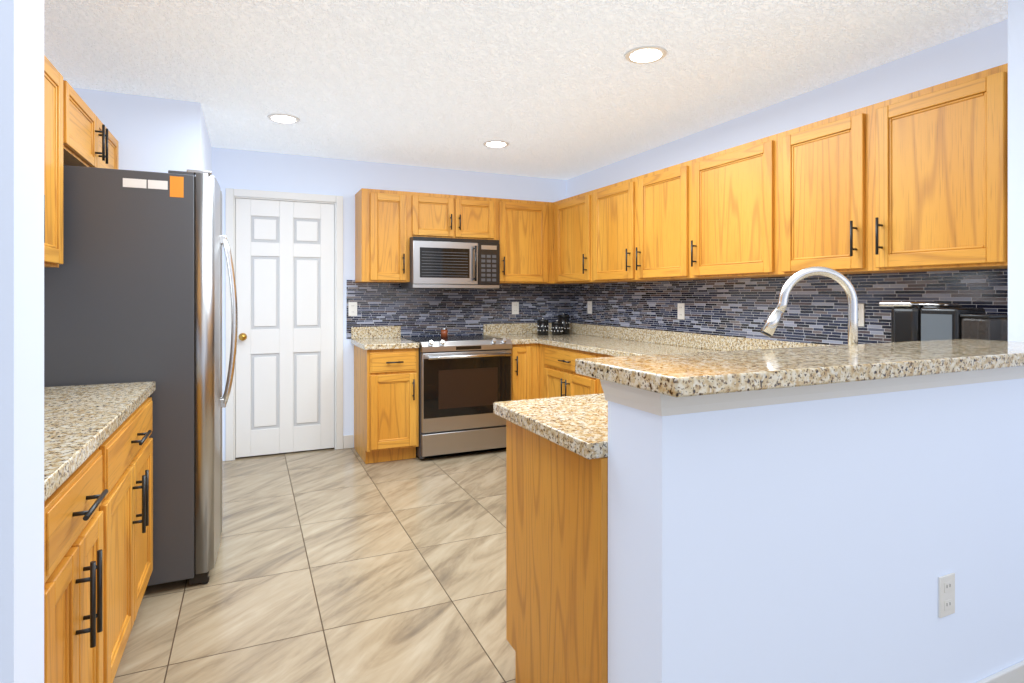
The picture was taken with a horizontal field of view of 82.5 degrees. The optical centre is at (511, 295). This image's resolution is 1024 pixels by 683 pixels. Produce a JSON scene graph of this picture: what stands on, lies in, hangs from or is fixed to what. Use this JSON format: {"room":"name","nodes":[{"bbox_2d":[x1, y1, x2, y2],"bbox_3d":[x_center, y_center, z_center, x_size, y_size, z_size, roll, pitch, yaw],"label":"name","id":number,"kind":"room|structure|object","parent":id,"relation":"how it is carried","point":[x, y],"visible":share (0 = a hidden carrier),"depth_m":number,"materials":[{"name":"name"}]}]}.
{"room":"kitchen","nodes":[
{"label":"kitchen","id":0,"kind":"room"},
{"bbox_2d":[0,0,43,682],"bbox_3d":[-2.080,0.070,0.523,2.635,2.420,0.160,0,0,-24],"label":"wall","id":1,"kind":"structure","parent":0,"point":[21,341],"depth_m":1.03,"materials":[{"name":"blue paint"}]},
{"bbox_2d":[72,87,201,175],"bbox_3d":[-2.242,0.070,3.323,0.835,2.420,0.100,0,0,-24],"label":"wall","id":2,"kind":"structure","parent":0,"point":[154,134],"depth_m":3.35,"materials":[{"name":"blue paint"}]},
{"bbox_2d":[202,110,211,171],"bbox_3d":[-2.138,0.070,3.989,0.100,2.420,1.030,0,0,-24],"label":"wall","id":3,"kind":"structure","parent":0,"point":[206,155],"depth_m":3.84,"materials":[{"name":"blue paint"}]},
{"bbox_2d":[235,200,235,456],"bbox_3d":[-1.860,0.210,4.799,0.943,2.140,0.020,0,0,-24],"label":"wall","id":4,"kind":"structure","parent":0,"point":[235,361],"depth_m":4.64,"materials":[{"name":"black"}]},
{"bbox_2d":[113,447,515,682],"bbox_3d":[-0.459,1.310,0.961,5.950,0.060,8.130,0,0,-24],"label":"floor","id":5,"kind":"structure","parent":0,"point":[346,565],"depth_m":2.58,"materials":[{"name":"tile"}]},
{"bbox_2d":[44,397,152,682],"bbox_3d":[-1.490,0.842,1.693,0.665,0.872,1.450,0,0,-24],"label":"base cabinet","id":6,"kind":"object","parent":5,"relation":"on","point":[98,536],"visible":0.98,"depth_m":1.57,"materials":[{"name":"brown wood"}]},
{"bbox_2d":[44,381,155,501],"bbox_3d":[-1.503,0.335,1.682,0.633,0.140,1.476,0,0,-24],"label":"countertop","id":7,"kind":"structure","parent":6,"relation":"on","point":[82,423],"depth_m":1.73,"materials":[{"name":"stone"}]},
{"bbox_2d":[44,165,237,585],"bbox_3d":[-1.843,0.364,2.849,0.914,1.832,0.911,0,0,-24],"label":"refrigerator","id":8,"kind":"object","parent":5,"relation":"on","point":[133,287],"visible":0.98,"depth_m":2.50,"materials":[{"name":"grey metal"}]},
{"bbox_2d":[354,345,418,463],"bbox_3d":[-1.023,0.842,4.708,0.393,0.872,0.626,0,0,-24],"label":"base cabinet","id":9,"kind":"object","parent":5,"relation":"on","point":[386,404],"depth_m":4.45,"materials":[{"name":"brown wood"}]},
{"bbox_2d":[351,326,418,349],"bbox_3d":[-1.031,0.335,4.695,0.418,0.140,0.630,0,0,-24],"label":"countertop","id":10,"kind":"structure","parent":9,"relation":"on","point":[376,337],"depth_m":4.88,"materials":[{"name":"stone"}]},
{"bbox_2d":[402,335,511,458],"bbox_3d":[-0.463,0.802,4.880,0.762,0.915,0.718,0,0,-24],"label":"range oven","id":11,"kind":"object","parent":5,"relation":"on","point":[464,383],"visible":0.94,"depth_m":4.59,"materials":[{"name":"grey metal"}]},
{"bbox_2d":[441,328,447,337],"bbox_3d":[-0.584,0.321,5.033,0.059,0.082,0.060,0,0,-24],"label":"jar","id":12,"kind":"object","parent":11,"relation":"on","point":[444,332],"visible":1,"depth_m":5.01,"materials":[{"name":"brown glass"}]},
{"bbox_2d":[510,344,538,400],"bbox_3d":[-0.016,0.842,5.160,0.275,0.872,0.626,0,0,-24],"label":"base cabinet","id":13,"kind":"object","parent":5,"relation":"on","point":[524,357],"depth_m":4.88,"materials":[{"name":"brown wood"}]},
{"bbox_2d":[483,323,534,343],"bbox_3d":[-0.030,0.335,5.143,0.237,0.140,0.634,0,0,-24],"label":"countertop","id":14,"kind":"structure","parent":13,"relation":"on","point":[519,333],"depth_m":5.42,"materials":[{"name":"stone"}]},
{"bbox_2d":[506,420,607,682],"bbox_3d":[0.316,0.842,1.825,0.478,0.872,0.607,0,0,-24],"label":"base cabinet","id":15,"kind":"object","parent":5,"relation":"on","point":[556,563],"visible":0.21,"depth_m":1.63,"materials":[{"name":"brown wood"}]},
{"bbox_2d":[493,393,607,458],"bbox_3d":[0.717,0.385,2.014,1.440,0.040,0.622,0,0,-24],"label":"countertop","id":16,"kind":"structure","parent":15,"relation":"on","point":[577,424],"depth_m":1.75,"materials":[{"name":"stone"}]},
{"bbox_2d":[760,266,857,344],"bbox_3d":[1.042,0.132,2.015,0.318,0.464,0.195,0,0,-24],"label":"faucet","id":17,"kind":"object","parent":16,"relation":"on","point":[769,327],"visible":0.73,"depth_m":2.00,"materials":[{"name":"silver metal"}]},
{"bbox_2d":[539,344,615,397],"bbox_3d":[0.887,0.842,4.160,0.665,0.872,3.192,0,0,-24],"label":"base cabinet","id":18,"kind":"object","parent":5,"relation":"on","point":[559,376],"visible":0.15,"depth_m":4.54,"materials":[{"name":"brown wood"}]},
{"bbox_2d":[535,323,832,356],"bbox_3d":[1.024,0.335,3.870,0.640,0.140,3.820,0,0,-24],"label":"countertop","id":19,"kind":"structure","parent":18,"relation":"on","point":[600,339],"depth_m":4.22,"materials":[{"name":"stone"}]},
{"bbox_2d":[537,318,548,334],"bbox_3d":[0.285,0.287,5.391,0.120,0.154,0.120,0,0,-24],"label":"canister","id":20,"kind":"object","parent":19,"relation":"on","point":[542,326],"visible":1,"depth_m":5.35,"materials":[{"name":"black plastic"}]},
{"bbox_2d":[551,320,562,334],"bbox_3d":[0.415,0.297,5.383,0.116,0.134,0.116,0,0,-24],"label":"canister","id":21,"kind":"object","parent":19,"relation":"on","point":[556,327],"visible":1,"depth_m":5.34,"materials":[{"name":"black plastic"}]},
{"bbox_2d":[558,313,569,333],"bbox_3d":[0.487,0.267,5.503,0.126,0.194,0.126,0,0,-24],"label":"canister","id":22,"kind":"object","parent":19,"relation":"on","point":[563,318],"visible":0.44,"depth_m":5.45,"materials":[{"name":"black plastic"}]},
{"bbox_2d":[879,301,1007,341],"bbox_3d":[1.770,0.196,2.390,0.212,0.337,0.410,0,0,-24],"label":"coffee maker","id":23,"kind":"object","parent":19,"relation":"on","point":[919,321],"visible":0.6,"depth_m":2.32,"materials":[{"name":"black plastic"}]},
{"bbox_2d":[212,147,566,460],"bbox_3d":[-0.902,0.070,5.160,3.315,2.420,0.108,0,0,-24],"label":"wall","id":24,"kind":"structure","parent":0,"point":[347,179],"depth_m":5.05,"materials":[{"name":"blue paint"}]},
{"bbox_2d":[225,188,342,460],"bbox_3d":[-1.832,0.225,4.737,0.883,2.110,0.116,0,0,-24],"label":"door frame","id":25,"kind":"structure","parent":24,"relation":"attached to","point":[231,195],"depth_m":4.75,"materials":[{"name":"white wood"}]},
{"bbox_2d":[236,198,333,457],"bbox_3d":[-1.812,0.254,4.692,0.743,2.028,0.105,0,0,-24],"label":"pantry door","id":26,"kind":"structure","parent":24,"relation":"in","point":[285,334],"depth_m":4.70,"materials":[{"name":"white wood"}]},
{"bbox_2d":[348,302,356,315],"bbox_3d":[-1.336,0.115,4.900,0.072,0.116,0.008,0,0,-24],"label":"electrical outlet","id":27,"kind":"object","parent":24,"relation":"attached to","point":[352,308],"visible":1,"depth_m":4.90,"materials":[{"name":"white plastic"}]},
{"bbox_2d":[355,188,410,282],"bbox_3d":[-1.077,-0.480,4.843,0.385,0.740,0.336,0,0,-24],"label":"upper cabinet","id":28,"kind":"object","parent":24,"relation":"attached to","point":[389,224],"depth_m":4.70,"materials":[{"name":"brown wood"}]},
{"bbox_2d":[411,192,498,239],"bbox_3d":[-0.553,-0.663,5.078,0.764,0.373,0.336,0,0,-24],"label":"upper cabinet","id":29,"kind":"object","parent":24,"relation":"attached to","point":[432,215],"depth_m":4.93,"materials":[{"name":"brown wood"}]},
{"bbox_2d":[401,237,499,288],"bbox_3d":[-0.523,-0.268,5.014,0.758,0.415,0.455,0,0,-24],"label":"microwave","id":30,"kind":"object","parent":29,"relation":"attached to","point":[447,263],"visible":1,"depth_m":4.84,"materials":[{"name":"grey metal"}]},
{"bbox_2d":[512,302,518,313],"bbox_3d":[0.032,0.120,5.515,0.072,0.116,0.008,0,0,-24],"label":"electrical outlet","id":31,"kind":"object","parent":24,"relation":"attached to","point":[515,307],"visible":1,"depth_m":5.51,"materials":[{"name":"white plastic"}]},
{"bbox_2d":[499,198,550,283],"bbox_3d":[0.028,-0.480,5.339,0.509,0.740,0.336,0,0,-24],"label":"upper cabinet","id":32,"kind":"object","parent":24,"relation":"attached to","point":[524,225],"depth_m":5.21,"materials":[{"name":"brown wood"}]},
{"bbox_2d":[44,0,1007,179],"bbox_3d":[-0.459,-1.180,0.961,5.950,0.080,8.130,0,0,-24],"label":"ceiling","id":33,"kind":"structure","parent":0,"point":[560,89],"depth_m":2.87,"materials":[{"name":"white paint"}]},
{"bbox_2d":[267,114,299,123],"bbox_3d":[-1.470,-1.136,3.758,0.200,0.007,0.200,0,0,-24],"label":"recessed light","id":34,"kind":"object","parent":33,"relation":"in","point":[285,118],"visible":1,"depth_m":3.74,"materials":[{"name":"white glass"}]},
{"bbox_2d":[483,140,508,147],"bbox_3d":[-0.119,-1.136,4.387,0.200,0.007,0.200,0,0,-24],"label":"recessed light","id":35,"kind":"object","parent":33,"relation":"in","point":[495,143],"visible":1,"depth_m":4.37,"materials":[{"name":"white"}]},
{"bbox_2d":[624,46,667,63],"bbox_3d":[0.633,-1.136,2.762,0.200,0.007,0.200,0,0,-24],"label":"recessed light","id":36,"kind":"object","parent":33,"relation":"in","point":[644,54],"visible":1,"depth_m":2.74,"materials":[{"name":"white glass"}]},
{"bbox_2d":[567,19,1007,344],"bbox_3d":[2.205,0.070,2.159,0.108,2.420,8.130,0,0,-24],"label":"wall","id":37,"kind":"structure","parent":0,"point":[816,311],"depth_m":3.30,"materials":[{"name":"tile"}]},
{"bbox_2d":[551,192,588,283],"bbox_3d":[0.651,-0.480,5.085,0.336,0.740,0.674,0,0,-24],"label":"upper cabinet","id":38,"kind":"object","parent":37,"relation":"attached to","point":[571,214],"depth_m":5.01,"materials":[{"name":"brown wood"}]},
{"bbox_2d":[587,301,591,313],"bbox_3d":[0.710,0.110,5.340,0.008,0.116,0.072,0,0,-24],"label":"electrical outlet","id":39,"kind":"object","parent":37,"relation":"attached to","point":[589,307],"visible":1,"depth_m":5.34,"materials":[{"name":"white plastic"}]},
{"bbox_2d":[589,178,632,282],"bbox_3d":[0.911,-0.480,4.507,0.336,0.740,0.594,0,0,-24],"label":"upper cabinet","id":40,"kind":"object","parent":37,"relation":"attached to","point":[610,206],"depth_m":4.46,"materials":[{"name":"brown wood"}]},
{"bbox_2d":[633,162,700,281],"bbox_3d":[1.148,-0.480,3.979,0.336,0.740,0.563,0,0,-24],"label":"upper cabinet","id":41,"kind":"object","parent":37,"relation":"attached to","point":[659,195],"depth_m":3.94,"materials":[{"name":"brown wood"}]},
{"bbox_2d":[678,303,684,319],"bbox_3d":[1.219,0.115,4.210,0.008,0.116,0.072,0,0,-24],"label":"electrical outlet","id":42,"kind":"object","parent":37,"relation":"attached to","point":[681,310],"visible":1,"depth_m":4.20,"materials":[{"name":"white plastic"}]},
{"bbox_2d":[685,135,772,278],"bbox_3d":[1.400,-0.480,3.420,0.336,0.740,0.662,0,0,-24],"label":"upper cabinet","id":43,"kind":"object","parent":37,"relation":"attached to","point":[729,192],"depth_m":3.36,"materials":[{"name":"brown wood"}]},
{"bbox_2d":[858,304,864,326],"bbox_3d":[1.768,0.100,2.987,0.008,0.116,0.072,0,0,-24],"label":"electrical outlet","id":44,"kind":"object","parent":37,"relation":"attached to","point":[861,314],"visible":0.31,"depth_m":2.96,"materials":[{"name":"white plastic"}]},
{"bbox_2d":[773,63,1007,276],"bbox_3d":[1.745,-0.480,2.652,0.336,0.740,1.023,0,0,-24],"label":"upper cabinet","id":45,"kind":"object","parent":37,"relation":"attached to","point":[916,181],"depth_m":2.48,"materials":[{"name":"brown wood"}]},
{"bbox_2d":[608,0,1023,682],"bbox_3d":[1.210,0.070,1.777,2.035,2.420,0.210,0,0,-24],"label":"wall","id":46,"kind":"structure","parent":0,"point":[832,540],"depth_m":1.48,"materials":[{"name":"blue paint"}]},
{"bbox_2d":[575,339,1023,396],"bbox_3d":[1.032,0.185,1.698,1.724,0.040,0.400,0,0,-24],"label":"bar","id":47,"kind":"object","parent":46,"relation":"on","point":[692,374],"visible":1,"depth_m":1.45,"materials":[{"name":"beige stone"}]},
{"bbox_2d":[600,366,1023,415],"bbox_3d":[1.045,0.233,1.690,1.709,0.054,0.234,0,0,-24],"label":"trim","id":48,"kind":"structure","parent":46,"relation":"attached to","point":[658,404],"depth_m":1.41,"materials":[{"name":"white paint"}]},
{"bbox_2d":[938,573,954,617],"bbox_3d":[1.248,0.860,1.674,0.072,0.116,0.008,0,0,-24],"label":"outlet","id":49,"kind":"object","parent":46,"relation":"attached to","point":[946,595],"visible":1,"depth_m":1.67,"materials":[{"name":"white plastic"}]},
{"bbox_2d":[975,660,1023,682],"bbox_3d":[1.091,1.215,1.600,1.698,0.130,0.014,0,0,-24],"label":"baseboard","id":50,"kind":"structure","parent":46,"relation":"attached to","point":[1014,673],"depth_m":1.79,"materials":[{"name":"white"}]},
{"bbox_3d":[-2.046,0.070,1.991,0.100,2.420,2.490,0,0,-24],"label":"wall","id":51,"kind":"structure","parent":0,"visible":0},
{"bbox_2d":[44,55,62,266],"bbox_3d":[-1.826,-0.490,2.034,0.331,0.760,0.448,0,0,-24],"label":"upper cabinet","id":52,"kind":"object","parent":51,"relation":"attached to","point":[53,166],"visible":0.31,"depth_m":2.13,"materials":[{"name":"brown wood"}]},
{"bbox_2d":[63,80,118,168],"bbox_3d":[-2.118,-0.733,2.731,0.370,0.275,1.053,0,0,-24],"label":"upper cabinet","id":53,"kind":"object","parent":51,"relation":"attached to","point":[90,139],"visible":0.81,"depth_m":2.62,"materials":[{"name":"brown wood"}]}
]}

